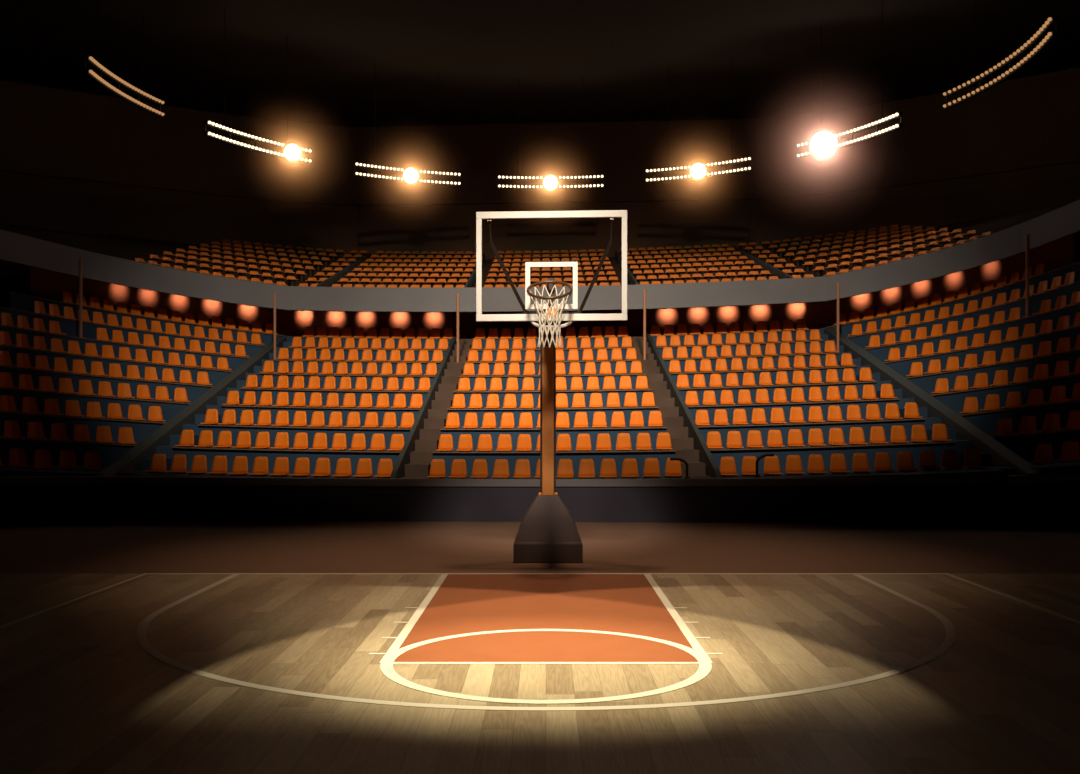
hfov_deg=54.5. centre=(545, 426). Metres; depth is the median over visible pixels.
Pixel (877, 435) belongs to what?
seat
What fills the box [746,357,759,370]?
seat
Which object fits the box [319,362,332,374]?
seat
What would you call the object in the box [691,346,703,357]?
seat
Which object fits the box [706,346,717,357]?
seat
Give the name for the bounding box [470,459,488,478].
seat
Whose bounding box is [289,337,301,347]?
seat
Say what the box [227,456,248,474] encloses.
seat
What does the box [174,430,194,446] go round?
seat
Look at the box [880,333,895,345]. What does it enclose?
seat
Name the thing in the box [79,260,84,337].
support post
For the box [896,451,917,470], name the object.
seat
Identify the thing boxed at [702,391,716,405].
seat
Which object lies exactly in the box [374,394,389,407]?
seat
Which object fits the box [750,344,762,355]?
seat
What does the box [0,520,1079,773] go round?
floor
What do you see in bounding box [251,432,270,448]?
seat
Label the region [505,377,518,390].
seat
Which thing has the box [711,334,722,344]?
seat
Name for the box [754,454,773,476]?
handrail
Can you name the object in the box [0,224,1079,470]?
seating
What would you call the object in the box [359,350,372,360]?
seat
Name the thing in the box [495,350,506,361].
seat
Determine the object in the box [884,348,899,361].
seat
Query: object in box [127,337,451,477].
terrace slab
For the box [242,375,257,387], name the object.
seat
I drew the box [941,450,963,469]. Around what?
seat
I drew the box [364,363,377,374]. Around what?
seat
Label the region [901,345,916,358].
seat
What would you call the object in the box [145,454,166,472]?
seat
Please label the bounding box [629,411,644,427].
seat
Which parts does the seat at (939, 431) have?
backrest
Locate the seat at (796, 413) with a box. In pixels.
[789,407,805,422]
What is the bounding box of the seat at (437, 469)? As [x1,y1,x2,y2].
[427,459,445,477]
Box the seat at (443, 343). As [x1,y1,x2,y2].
[437,339,447,349]
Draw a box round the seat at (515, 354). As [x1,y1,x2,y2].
[510,350,521,361]
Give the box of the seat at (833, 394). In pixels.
[826,386,842,401]
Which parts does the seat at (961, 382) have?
backrest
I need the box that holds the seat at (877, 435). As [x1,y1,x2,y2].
[869,426,888,443]
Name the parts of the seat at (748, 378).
backrest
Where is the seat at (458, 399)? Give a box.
[450,394,465,408]
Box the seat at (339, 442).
[328,433,346,450]
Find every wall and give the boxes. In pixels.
[0,67,1079,307]
[0,475,1079,526]
[30,234,1073,338]
[101,336,286,475]
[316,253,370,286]
[390,337,455,477]
[464,254,484,287]
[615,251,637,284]
[647,334,721,477]
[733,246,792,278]
[824,328,1037,474]
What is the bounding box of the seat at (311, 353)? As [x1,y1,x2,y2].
[303,349,316,359]
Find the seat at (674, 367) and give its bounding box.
[669,360,680,372]
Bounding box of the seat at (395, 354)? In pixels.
[388,350,400,361]
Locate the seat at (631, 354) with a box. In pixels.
[626,348,636,359]
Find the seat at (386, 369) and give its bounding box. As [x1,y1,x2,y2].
[379,363,392,374]
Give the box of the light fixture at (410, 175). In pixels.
[353,63,460,185]
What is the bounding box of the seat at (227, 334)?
[223,330,235,341]
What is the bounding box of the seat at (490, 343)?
[484,338,495,349]
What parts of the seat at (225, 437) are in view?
backrest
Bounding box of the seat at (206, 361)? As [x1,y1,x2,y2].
[201,356,214,368]
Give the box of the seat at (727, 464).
[720,457,737,475]
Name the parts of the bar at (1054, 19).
hanger rod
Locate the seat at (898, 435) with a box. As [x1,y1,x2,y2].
[890,425,909,443]
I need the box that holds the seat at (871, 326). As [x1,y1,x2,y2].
[862,321,876,333]
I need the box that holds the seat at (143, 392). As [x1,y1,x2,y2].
[136,385,153,399]
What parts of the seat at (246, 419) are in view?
backrest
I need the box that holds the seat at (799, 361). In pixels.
[794,356,807,368]
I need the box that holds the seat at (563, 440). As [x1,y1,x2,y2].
[556,434,571,451]
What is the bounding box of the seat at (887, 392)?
[880,384,896,398]
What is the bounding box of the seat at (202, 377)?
[196,372,212,385]
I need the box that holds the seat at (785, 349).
[780,343,792,354]
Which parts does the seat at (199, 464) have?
backrest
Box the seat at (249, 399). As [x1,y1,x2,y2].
[239,391,255,405]
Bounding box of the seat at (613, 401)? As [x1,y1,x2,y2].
[606,393,619,407]
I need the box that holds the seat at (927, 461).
[919,450,940,469]
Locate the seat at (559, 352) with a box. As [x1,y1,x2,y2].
[556,349,564,360]
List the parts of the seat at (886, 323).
backrest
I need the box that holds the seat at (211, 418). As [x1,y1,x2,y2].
[200,409,217,424]
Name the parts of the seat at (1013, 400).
backrest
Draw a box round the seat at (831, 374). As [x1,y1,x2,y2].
[825,369,840,382]
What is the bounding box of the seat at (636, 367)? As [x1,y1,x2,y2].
[630,361,642,373]
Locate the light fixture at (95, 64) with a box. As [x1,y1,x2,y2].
[83,0,163,117]
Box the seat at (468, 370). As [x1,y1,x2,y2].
[462,363,474,375]
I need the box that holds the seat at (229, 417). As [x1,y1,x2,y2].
[218,409,235,424]
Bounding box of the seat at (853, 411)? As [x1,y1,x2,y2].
[847,405,863,420]
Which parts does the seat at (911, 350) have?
backrest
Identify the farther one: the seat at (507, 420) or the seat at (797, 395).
the seat at (797, 395)
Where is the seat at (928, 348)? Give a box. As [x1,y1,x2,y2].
[917,342,933,355]
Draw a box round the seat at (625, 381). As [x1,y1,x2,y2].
[619,376,631,389]
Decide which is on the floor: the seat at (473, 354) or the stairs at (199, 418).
the stairs at (199, 418)
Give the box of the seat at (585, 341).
[580,337,590,348]
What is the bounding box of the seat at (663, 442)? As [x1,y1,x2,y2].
[656,432,671,449]
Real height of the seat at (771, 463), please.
0.489 m
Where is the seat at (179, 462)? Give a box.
[165,454,186,472]
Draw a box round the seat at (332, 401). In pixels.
[323,393,338,407]
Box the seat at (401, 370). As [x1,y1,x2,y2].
[394,363,406,375]
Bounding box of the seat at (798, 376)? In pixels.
[792,371,806,384]
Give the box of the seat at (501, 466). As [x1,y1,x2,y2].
[491,459,509,478]
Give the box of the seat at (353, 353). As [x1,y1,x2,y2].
[345,349,358,360]
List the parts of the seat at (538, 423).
backrest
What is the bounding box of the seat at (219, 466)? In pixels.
[206,456,227,474]
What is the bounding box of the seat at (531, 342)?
[525,338,535,348]
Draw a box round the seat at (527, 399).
[519,394,533,408]
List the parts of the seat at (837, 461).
backrest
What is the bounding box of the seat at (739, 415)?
[732,409,748,424]
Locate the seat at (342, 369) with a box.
[334,362,347,374]
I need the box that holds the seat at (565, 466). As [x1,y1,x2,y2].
[556,459,573,477]
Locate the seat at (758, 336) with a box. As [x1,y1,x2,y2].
[754,332,765,342]
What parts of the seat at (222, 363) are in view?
backrest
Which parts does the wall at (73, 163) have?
trim, trim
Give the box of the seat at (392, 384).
[384,377,398,390]
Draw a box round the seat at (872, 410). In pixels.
[865,404,883,420]
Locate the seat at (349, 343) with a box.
[343,338,354,348]
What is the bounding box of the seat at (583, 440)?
[575,434,591,450]
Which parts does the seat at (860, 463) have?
backrest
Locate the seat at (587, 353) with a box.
[582,349,593,360]
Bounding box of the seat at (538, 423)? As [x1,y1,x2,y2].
[536,413,539,428]
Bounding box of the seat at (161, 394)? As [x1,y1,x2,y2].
[155,386,171,400]
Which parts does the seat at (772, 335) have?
backrest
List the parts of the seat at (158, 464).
backrest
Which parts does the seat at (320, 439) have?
backrest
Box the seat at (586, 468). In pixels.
[578,459,594,477]
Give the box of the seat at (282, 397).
[272,392,288,406]
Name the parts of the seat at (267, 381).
backrest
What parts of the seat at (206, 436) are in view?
backrest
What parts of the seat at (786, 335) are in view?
backrest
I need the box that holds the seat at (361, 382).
[352,377,367,390]
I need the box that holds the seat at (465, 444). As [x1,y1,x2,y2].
[456,434,472,451]
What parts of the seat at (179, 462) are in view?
backrest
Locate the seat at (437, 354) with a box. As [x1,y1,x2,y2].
[431,350,442,361]
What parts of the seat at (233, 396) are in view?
backrest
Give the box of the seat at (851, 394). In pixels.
[844,385,860,400]
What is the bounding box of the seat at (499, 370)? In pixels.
[492,363,504,375]
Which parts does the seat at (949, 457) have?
backrest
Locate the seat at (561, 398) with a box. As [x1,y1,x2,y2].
[556,393,567,407]
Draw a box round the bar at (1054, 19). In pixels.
[943,0,1058,109]
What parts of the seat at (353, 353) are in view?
backrest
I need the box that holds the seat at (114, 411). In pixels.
[107,403,125,419]
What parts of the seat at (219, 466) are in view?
backrest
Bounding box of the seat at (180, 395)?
[174,388,190,402]
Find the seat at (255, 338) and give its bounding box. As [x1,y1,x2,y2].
[251,333,263,344]
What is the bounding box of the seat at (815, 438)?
[808,428,826,446]
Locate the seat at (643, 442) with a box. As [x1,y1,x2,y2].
[636,433,651,450]
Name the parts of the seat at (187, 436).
backrest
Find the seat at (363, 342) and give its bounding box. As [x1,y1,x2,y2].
[356,338,367,348]
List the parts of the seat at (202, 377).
backrest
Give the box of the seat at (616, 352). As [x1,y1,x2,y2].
[611,348,622,359]
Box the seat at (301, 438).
[289,432,308,449]
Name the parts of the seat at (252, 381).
backrest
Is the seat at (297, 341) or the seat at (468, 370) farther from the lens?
the seat at (297, 341)
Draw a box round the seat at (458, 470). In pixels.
[448,459,466,478]
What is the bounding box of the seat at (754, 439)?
[746,430,763,447]
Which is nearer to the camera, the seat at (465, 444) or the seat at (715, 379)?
the seat at (465, 444)
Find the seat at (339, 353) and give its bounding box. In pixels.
[332,349,344,360]
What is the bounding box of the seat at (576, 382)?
[570,377,582,390]
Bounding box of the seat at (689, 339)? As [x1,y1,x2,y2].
[684,335,694,345]
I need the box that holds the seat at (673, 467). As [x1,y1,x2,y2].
[665,458,682,476]
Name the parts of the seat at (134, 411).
backrest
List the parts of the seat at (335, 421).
backrest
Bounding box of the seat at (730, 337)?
[726,333,736,344]
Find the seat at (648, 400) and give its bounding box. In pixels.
[641,392,655,406]
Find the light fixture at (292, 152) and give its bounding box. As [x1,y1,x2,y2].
[204,10,310,163]
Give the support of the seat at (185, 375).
on the terrace slab at (20, 304)
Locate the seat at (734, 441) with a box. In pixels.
[726,431,743,448]
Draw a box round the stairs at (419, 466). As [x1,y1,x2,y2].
[402,339,471,478]
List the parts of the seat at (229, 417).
backrest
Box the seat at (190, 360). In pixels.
[185,354,199,367]
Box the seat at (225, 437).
[213,431,232,447]
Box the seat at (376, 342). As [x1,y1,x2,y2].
[369,338,380,348]
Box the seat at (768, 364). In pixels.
[762,357,775,369]
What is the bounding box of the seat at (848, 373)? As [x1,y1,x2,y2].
[842,368,857,382]
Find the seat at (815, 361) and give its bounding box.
[809,355,823,367]
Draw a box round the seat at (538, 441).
[535,434,539,451]
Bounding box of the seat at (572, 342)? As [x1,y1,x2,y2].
[566,338,576,348]
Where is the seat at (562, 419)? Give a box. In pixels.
[556,412,569,427]
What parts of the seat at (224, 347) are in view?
backrest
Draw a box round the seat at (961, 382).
[950,376,968,391]
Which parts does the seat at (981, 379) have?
backrest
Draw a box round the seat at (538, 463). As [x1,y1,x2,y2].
[534,459,539,478]
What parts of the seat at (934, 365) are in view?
backrest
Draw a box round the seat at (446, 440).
[436,434,452,451]
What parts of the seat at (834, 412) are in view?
backrest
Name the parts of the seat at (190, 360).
backrest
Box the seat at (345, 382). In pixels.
[337,377,351,389]
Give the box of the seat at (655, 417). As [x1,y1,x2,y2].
[648,411,662,426]
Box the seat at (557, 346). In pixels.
[556,338,563,348]
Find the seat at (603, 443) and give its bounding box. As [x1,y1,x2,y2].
[595,433,611,450]
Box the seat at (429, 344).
[423,339,434,349]
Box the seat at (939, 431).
[931,424,951,441]
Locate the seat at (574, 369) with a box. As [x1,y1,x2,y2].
[569,362,580,374]
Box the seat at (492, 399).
[485,394,499,408]
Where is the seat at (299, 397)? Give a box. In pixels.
[289,392,305,406]
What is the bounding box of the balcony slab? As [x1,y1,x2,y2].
[0,200,1079,311]
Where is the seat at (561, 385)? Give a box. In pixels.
[556,377,566,390]
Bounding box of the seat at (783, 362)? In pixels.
[778,356,790,368]
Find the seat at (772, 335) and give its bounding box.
[767,331,779,342]
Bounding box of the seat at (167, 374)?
[162,368,178,382]
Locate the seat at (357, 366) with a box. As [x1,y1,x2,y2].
[349,362,362,374]
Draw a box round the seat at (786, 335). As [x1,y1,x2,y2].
[781,331,793,341]
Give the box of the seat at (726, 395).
[720,390,734,404]
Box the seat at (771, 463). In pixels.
[763,456,782,474]
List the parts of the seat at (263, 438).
backrest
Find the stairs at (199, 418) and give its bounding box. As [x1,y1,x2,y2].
[118,336,293,475]
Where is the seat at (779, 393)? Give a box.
[773,388,788,403]
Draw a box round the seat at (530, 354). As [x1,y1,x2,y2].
[524,350,535,361]
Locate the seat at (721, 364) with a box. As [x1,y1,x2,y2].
[715,359,728,371]
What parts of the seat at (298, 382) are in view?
backrest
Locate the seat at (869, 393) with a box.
[862,385,878,399]
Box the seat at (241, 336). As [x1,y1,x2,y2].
[237,332,250,343]
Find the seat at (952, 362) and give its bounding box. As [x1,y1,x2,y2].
[941,357,958,371]
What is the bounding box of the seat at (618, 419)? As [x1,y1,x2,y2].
[611,411,625,427]
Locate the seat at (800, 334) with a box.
[796,330,807,341]
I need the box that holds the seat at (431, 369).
[424,363,436,375]
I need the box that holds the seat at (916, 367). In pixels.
[906,362,922,376]
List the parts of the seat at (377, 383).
backrest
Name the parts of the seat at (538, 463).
backrest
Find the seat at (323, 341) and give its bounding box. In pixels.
[315,337,327,347]
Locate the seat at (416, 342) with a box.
[409,338,421,349]
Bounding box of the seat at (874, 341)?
[866,335,879,347]
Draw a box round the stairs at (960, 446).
[810,327,1015,475]
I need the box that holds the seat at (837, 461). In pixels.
[829,454,849,473]
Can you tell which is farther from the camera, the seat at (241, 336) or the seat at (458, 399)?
the seat at (241, 336)
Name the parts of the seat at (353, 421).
backrest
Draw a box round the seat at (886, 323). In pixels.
[877,319,890,330]
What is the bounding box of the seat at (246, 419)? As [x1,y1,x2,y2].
[236,410,253,425]
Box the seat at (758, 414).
[751,408,767,424]
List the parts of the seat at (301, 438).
backrest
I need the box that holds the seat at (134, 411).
[127,405,145,420]
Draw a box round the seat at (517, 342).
[511,338,522,348]
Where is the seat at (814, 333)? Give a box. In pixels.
[809,329,822,340]
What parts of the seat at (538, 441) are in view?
backrest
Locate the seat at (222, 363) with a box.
[217,357,231,370]
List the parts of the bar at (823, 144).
hanger rod, hanger rod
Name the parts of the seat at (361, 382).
backrest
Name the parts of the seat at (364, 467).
backrest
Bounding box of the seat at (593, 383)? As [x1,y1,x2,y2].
[586,376,599,389]
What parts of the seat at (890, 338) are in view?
backrest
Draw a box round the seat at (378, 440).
[367,434,385,450]
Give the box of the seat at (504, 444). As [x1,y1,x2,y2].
[495,434,511,451]
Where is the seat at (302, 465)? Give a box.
[290,457,309,476]
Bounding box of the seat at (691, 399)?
[685,391,699,405]
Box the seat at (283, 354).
[275,348,288,359]
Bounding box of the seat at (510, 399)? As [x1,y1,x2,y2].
[502,394,516,408]
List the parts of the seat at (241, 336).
backrest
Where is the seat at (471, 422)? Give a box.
[462,413,477,428]
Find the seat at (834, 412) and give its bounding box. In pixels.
[827,406,844,421]
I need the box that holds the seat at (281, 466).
[269,457,289,475]
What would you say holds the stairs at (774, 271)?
on the balcony slab
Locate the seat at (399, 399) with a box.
[391,394,406,408]
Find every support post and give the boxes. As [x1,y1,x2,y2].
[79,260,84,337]
[273,293,275,359]
[456,293,458,361]
[643,290,645,359]
[836,282,839,351]
[1022,234,1028,316]
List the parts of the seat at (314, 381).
backrest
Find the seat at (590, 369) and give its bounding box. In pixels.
[584,362,595,374]
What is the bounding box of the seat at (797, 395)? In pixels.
[791,388,806,402]
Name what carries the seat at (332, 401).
on the terrace slab at (230, 453)
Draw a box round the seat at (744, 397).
[738,389,752,404]
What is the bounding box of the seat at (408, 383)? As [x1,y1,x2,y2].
[401,377,414,390]
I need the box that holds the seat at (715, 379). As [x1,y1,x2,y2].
[709,374,722,387]
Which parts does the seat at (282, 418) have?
backrest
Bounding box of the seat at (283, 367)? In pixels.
[274,361,288,373]
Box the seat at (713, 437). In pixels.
[706,431,722,448]
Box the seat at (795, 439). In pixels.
[787,429,805,446]
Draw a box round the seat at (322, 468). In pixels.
[311,458,330,476]
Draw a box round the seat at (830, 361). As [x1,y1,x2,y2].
[825,354,838,366]
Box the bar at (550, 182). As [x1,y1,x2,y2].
[497,78,604,191]
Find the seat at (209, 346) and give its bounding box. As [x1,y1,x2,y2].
[205,341,218,353]
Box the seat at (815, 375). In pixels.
[809,370,823,383]
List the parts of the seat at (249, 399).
backrest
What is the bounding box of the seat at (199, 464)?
[186,455,206,473]
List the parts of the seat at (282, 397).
backrest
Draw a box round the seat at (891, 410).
[885,403,902,419]
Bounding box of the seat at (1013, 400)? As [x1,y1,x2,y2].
[1001,391,1021,408]
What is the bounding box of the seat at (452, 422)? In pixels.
[444,413,459,428]
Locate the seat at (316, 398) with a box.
[306,393,322,406]
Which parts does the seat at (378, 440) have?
backrest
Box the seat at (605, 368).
[599,362,611,374]
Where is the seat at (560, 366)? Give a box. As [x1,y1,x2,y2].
[556,362,565,374]
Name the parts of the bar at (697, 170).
hanger rod, hanger rod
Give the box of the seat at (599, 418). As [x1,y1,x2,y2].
[592,412,606,427]
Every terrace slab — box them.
[0,292,284,475]
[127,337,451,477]
[424,336,683,478]
[651,329,1006,477]
[826,261,1079,475]
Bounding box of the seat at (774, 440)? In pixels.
[767,430,784,447]
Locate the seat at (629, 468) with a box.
[621,458,638,477]
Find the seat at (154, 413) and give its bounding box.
[148,406,165,421]
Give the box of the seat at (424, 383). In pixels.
[417,377,429,390]
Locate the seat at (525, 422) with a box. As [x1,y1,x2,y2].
[517,412,532,428]
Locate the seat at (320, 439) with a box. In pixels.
[309,433,327,449]
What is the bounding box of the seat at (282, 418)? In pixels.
[271,411,288,426]
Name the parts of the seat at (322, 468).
backrest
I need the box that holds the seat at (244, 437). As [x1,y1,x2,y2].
[232,431,250,448]
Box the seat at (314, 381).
[305,376,319,389]
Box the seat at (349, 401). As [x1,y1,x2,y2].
[340,393,355,407]
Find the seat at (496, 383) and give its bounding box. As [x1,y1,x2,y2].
[489,377,502,390]
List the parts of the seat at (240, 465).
backrest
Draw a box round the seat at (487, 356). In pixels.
[481,350,492,361]
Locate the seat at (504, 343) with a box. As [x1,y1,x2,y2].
[498,338,508,349]
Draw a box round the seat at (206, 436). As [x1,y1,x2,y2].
[193,430,212,447]
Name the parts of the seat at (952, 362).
backrest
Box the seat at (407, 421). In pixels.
[398,412,413,428]
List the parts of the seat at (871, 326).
backrest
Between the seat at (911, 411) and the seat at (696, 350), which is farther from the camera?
the seat at (696, 350)
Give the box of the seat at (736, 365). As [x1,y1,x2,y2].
[731,358,743,370]
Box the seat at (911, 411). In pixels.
[904,402,922,418]
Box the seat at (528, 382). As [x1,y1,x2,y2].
[521,377,534,390]
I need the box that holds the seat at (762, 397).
[756,389,770,403]
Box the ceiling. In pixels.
[0,0,1079,126]
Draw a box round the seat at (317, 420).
[308,411,324,426]
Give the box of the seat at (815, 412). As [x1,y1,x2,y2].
[808,406,825,422]
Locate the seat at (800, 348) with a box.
[794,342,807,353]
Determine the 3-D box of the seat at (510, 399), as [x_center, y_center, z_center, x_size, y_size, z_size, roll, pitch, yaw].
[-1.166,-0.825,33.598,0.444,0.489,0.467,0,0,4]
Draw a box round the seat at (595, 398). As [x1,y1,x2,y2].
[589,393,602,407]
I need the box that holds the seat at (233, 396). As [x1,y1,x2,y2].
[222,391,238,405]
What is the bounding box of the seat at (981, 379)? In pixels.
[969,373,987,388]
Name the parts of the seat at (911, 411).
backrest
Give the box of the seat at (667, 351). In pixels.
[662,347,673,358]
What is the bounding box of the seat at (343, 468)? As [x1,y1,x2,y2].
[332,458,351,476]
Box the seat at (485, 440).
[475,434,492,451]
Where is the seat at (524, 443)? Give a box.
[515,434,531,451]
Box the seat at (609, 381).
[603,376,615,389]
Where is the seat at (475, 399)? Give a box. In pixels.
[468,394,482,408]
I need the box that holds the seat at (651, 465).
[643,458,660,477]
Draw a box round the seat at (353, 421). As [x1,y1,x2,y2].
[343,412,360,427]
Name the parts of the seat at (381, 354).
backrest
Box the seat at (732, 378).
[726,373,739,386]
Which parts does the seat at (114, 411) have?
backrest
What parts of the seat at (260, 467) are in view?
backrest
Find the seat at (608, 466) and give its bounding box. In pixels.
[599,458,616,477]
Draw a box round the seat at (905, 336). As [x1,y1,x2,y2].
[896,330,910,342]
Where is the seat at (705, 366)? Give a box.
[700,359,712,371]
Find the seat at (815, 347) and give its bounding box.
[810,341,822,353]
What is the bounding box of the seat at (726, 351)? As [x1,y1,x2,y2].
[721,345,732,356]
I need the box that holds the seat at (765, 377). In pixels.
[759,372,773,385]
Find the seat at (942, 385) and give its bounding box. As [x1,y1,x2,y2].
[931,378,948,393]
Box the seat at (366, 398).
[357,393,371,407]
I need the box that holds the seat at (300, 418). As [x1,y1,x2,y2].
[289,411,306,426]
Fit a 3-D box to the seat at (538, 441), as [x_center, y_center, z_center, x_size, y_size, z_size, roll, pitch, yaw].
[-0.062,0.438,29.120,0.444,0.489,0.467,0,0,4]
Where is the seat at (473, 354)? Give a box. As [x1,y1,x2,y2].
[466,350,478,361]
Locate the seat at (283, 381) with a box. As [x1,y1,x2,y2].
[274,376,288,388]
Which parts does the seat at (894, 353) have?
backrest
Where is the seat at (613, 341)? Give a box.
[608,337,618,347]
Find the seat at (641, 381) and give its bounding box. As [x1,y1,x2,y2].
[635,376,648,388]
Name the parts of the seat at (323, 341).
backrest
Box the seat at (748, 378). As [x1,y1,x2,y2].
[742,372,756,386]
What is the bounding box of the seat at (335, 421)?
[325,412,342,427]
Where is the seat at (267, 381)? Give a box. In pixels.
[258,375,272,388]
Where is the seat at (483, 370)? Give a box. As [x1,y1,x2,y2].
[477,363,489,375]
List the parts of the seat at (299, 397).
backrest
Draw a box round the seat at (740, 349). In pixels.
[735,345,747,356]
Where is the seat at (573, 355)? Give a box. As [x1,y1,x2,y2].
[567,349,578,360]
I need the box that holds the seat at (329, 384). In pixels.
[321,376,335,389]
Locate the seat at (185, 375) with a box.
[179,370,194,383]
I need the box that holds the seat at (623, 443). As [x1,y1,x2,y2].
[616,433,631,450]
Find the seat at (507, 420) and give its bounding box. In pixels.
[499,413,514,428]
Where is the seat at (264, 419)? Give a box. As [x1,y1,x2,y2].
[254,410,270,425]
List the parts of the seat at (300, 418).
backrest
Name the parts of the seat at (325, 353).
backrest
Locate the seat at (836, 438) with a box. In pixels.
[828,428,846,445]
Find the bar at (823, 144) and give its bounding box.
[797,0,902,160]
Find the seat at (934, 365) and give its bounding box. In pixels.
[924,359,940,373]
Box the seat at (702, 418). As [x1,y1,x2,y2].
[695,410,710,425]
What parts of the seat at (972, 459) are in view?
backrest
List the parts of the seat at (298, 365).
backrest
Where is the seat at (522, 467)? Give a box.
[513,459,530,478]
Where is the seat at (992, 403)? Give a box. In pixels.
[980,394,999,410]
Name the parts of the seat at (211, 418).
backrest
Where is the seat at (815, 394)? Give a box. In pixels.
[809,387,824,401]
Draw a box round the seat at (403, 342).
[396,338,407,348]
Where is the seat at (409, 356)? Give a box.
[402,350,414,361]
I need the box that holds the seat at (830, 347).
[824,341,837,352]
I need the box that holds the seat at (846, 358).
[841,353,854,366]
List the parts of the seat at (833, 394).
backrest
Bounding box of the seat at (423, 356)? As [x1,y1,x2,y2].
[417,350,428,361]
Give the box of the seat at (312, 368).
[304,362,318,373]
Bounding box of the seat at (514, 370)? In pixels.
[507,363,519,375]
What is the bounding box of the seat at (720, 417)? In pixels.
[713,409,729,425]
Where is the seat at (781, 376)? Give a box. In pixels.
[775,371,789,384]
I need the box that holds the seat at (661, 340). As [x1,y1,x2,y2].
[656,336,666,346]
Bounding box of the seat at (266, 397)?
[256,392,271,405]
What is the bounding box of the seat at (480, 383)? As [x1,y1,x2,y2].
[472,378,486,390]
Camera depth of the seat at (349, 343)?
43.02 m
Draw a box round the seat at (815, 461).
[807,454,827,473]
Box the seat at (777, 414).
[770,408,786,423]
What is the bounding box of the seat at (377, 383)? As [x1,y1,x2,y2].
[368,377,382,390]
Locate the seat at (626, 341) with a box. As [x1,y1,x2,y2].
[621,336,632,347]
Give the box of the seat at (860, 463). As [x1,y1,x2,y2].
[851,453,872,472]
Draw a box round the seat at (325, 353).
[317,349,330,360]
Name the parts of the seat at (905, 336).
backrest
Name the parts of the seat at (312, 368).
backrest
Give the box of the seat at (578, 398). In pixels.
[572,393,584,407]
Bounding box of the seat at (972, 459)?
[964,449,986,468]
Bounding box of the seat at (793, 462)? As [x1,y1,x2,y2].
[785,455,804,474]
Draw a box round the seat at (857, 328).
[849,324,861,335]
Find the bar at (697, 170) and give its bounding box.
[646,56,752,182]
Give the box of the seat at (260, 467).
[248,457,268,475]
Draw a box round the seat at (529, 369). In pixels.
[522,363,534,375]
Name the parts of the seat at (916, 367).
backrest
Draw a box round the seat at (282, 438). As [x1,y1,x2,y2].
[270,432,288,449]
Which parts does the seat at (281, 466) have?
backrest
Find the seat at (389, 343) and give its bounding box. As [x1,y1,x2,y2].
[382,338,394,348]
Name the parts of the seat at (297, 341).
backrest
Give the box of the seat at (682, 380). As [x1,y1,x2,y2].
[677,375,689,388]
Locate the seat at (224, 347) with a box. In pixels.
[220,343,233,355]
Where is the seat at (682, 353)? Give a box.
[676,347,688,358]
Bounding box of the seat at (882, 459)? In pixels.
[874,452,894,471]
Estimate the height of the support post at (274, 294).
2.711 m
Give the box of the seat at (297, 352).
[289,348,302,359]
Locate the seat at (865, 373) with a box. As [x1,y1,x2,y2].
[859,368,874,381]
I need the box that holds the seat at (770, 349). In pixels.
[765,343,777,355]
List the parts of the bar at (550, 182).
hanger rod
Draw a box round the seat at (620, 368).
[615,361,626,373]
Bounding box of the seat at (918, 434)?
[911,425,930,442]
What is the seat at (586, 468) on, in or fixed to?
on the terrace slab at (512, 456)
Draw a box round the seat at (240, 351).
[235,345,247,356]
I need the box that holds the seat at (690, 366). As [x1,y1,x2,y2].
[684,360,696,372]
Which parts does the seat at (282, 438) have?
backrest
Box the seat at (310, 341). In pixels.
[303,337,314,347]
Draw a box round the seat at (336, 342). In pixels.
[329,337,341,348]
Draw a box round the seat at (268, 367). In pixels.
[260,361,273,372]
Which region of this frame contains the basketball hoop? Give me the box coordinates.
[476,210,626,562]
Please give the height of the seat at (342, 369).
0.489 m
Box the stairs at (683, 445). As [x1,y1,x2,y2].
[631,336,712,477]
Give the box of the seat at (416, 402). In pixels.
[408,394,422,408]
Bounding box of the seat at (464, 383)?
[456,378,470,390]
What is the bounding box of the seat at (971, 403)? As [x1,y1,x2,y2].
[959,397,978,413]
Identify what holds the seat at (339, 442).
on the terrace slab at (230, 453)
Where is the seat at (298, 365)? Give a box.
[289,361,303,373]
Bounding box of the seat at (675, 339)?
[670,335,680,345]
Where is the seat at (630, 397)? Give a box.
[624,392,637,406]
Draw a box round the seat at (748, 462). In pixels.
[741,456,759,475]
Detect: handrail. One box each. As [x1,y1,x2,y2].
[670,458,689,477]
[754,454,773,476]
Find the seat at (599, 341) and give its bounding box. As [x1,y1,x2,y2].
[594,337,604,347]
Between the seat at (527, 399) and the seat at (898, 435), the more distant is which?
the seat at (527, 399)
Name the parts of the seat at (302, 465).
backrest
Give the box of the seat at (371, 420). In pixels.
[362,412,378,427]
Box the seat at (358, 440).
[348,433,365,450]
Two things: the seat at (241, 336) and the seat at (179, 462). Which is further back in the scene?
the seat at (241, 336)
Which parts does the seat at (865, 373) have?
backrest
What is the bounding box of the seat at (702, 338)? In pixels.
[698,334,708,345]
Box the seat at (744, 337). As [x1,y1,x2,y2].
[739,333,750,343]
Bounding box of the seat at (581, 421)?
[573,412,587,427]
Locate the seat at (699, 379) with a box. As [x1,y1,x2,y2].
[693,374,706,387]
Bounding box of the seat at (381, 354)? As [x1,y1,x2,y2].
[373,350,386,361]
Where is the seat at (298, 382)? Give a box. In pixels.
[289,376,304,389]
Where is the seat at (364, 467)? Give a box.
[353,458,372,477]
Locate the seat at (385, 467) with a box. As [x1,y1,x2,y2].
[374,459,392,477]
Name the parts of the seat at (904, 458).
backrest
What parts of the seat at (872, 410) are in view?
backrest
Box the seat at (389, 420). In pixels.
[380,412,395,427]
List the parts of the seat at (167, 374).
backrest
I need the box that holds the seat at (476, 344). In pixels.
[470,339,481,349]
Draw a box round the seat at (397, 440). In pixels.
[387,434,403,450]
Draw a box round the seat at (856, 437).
[849,427,867,444]
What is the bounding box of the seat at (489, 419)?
[480,413,496,428]
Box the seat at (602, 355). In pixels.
[596,349,607,360]
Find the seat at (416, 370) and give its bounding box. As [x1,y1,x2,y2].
[409,363,421,375]

